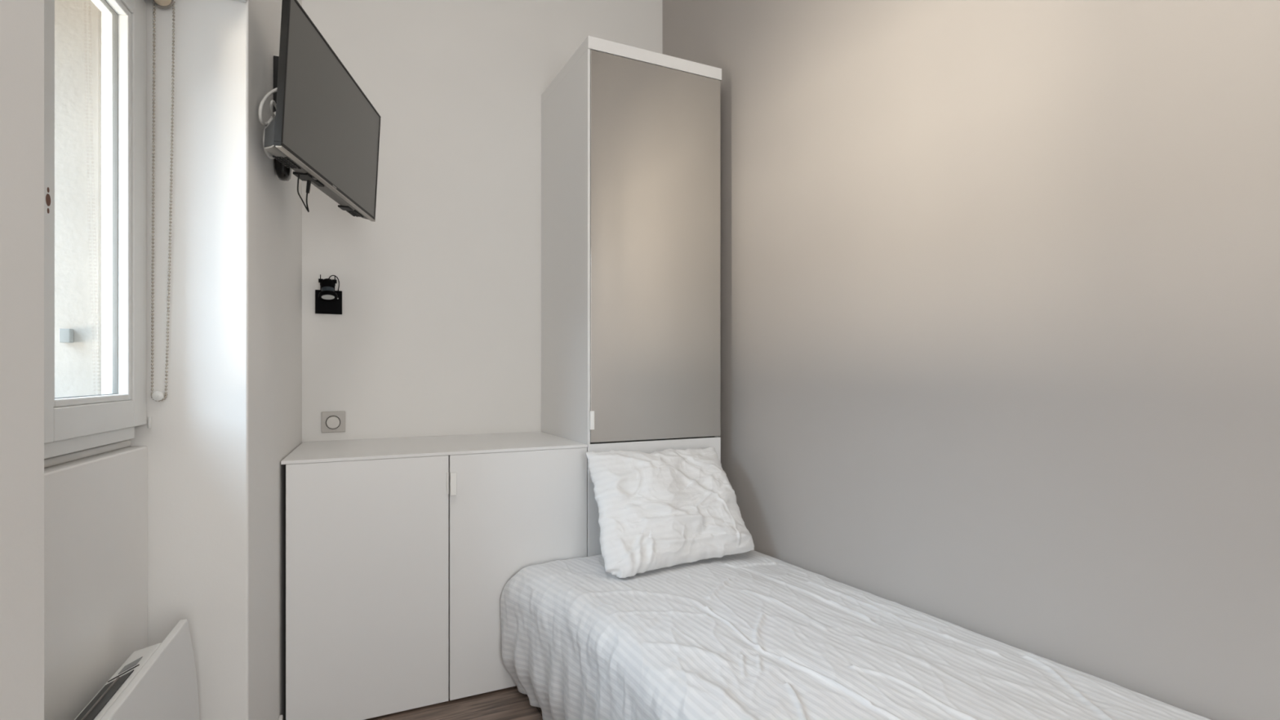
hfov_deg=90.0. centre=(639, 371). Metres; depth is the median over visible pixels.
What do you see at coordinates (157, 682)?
radiator
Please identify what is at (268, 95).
cable bundle
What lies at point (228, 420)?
wall
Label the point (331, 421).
dimmer switch
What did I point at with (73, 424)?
window
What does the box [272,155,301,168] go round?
speaker grille
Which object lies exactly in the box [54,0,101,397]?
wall
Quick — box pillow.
[586,446,754,577]
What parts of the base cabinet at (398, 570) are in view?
door, handle, door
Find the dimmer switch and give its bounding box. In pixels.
[321,411,345,432]
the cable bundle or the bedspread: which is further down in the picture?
the bedspread
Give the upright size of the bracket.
0.339 m
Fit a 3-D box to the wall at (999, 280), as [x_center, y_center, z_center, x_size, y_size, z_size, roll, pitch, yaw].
[1.537,-0.600,0.838,0.200,3.400,5.364,0,0,-30]
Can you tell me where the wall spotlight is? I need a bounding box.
[315,274,342,314]
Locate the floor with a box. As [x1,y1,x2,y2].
[284,685,542,719]
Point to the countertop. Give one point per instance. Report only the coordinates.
(318, 451)
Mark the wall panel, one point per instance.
(95, 499)
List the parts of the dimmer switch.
knob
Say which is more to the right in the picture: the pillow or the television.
the pillow
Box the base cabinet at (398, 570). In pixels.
[285,447,586,719]
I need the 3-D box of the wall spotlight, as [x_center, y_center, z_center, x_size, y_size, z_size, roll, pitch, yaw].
[-1.176,-0.293,2.420,0.093,0.146,0.099,0,0,-26]
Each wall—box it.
[0,0,302,719]
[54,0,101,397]
[302,0,662,442]
[662,0,1279,719]
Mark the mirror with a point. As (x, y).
(655, 125)
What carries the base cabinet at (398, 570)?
on the floor
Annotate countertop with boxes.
[280,431,587,464]
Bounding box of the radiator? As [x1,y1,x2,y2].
[74,619,199,719]
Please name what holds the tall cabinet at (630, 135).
on the floor
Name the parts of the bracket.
wall plate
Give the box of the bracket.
[273,55,292,181]
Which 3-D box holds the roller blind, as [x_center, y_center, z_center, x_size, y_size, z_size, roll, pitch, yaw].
[-0.900,-0.386,0.968,0.049,0.906,0.931,0,0,-19]
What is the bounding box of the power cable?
[297,173,311,212]
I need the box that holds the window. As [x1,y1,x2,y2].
[44,0,151,458]
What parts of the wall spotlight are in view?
wall plate, cord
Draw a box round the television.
[263,0,380,222]
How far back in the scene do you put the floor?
2.08 m
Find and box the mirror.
[590,49,719,442]
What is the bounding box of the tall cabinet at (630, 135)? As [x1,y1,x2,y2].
[541,35,721,556]
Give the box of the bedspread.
[500,550,1211,719]
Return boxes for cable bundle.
[257,87,277,159]
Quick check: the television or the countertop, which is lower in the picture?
the countertop
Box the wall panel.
[44,440,147,719]
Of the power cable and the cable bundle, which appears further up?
the cable bundle
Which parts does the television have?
trim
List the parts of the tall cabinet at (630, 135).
panel, handle, panel, panel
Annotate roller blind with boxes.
[150,0,175,401]
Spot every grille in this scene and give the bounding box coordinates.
[75,669,133,719]
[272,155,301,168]
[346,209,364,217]
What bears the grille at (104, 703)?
attached to the radiator

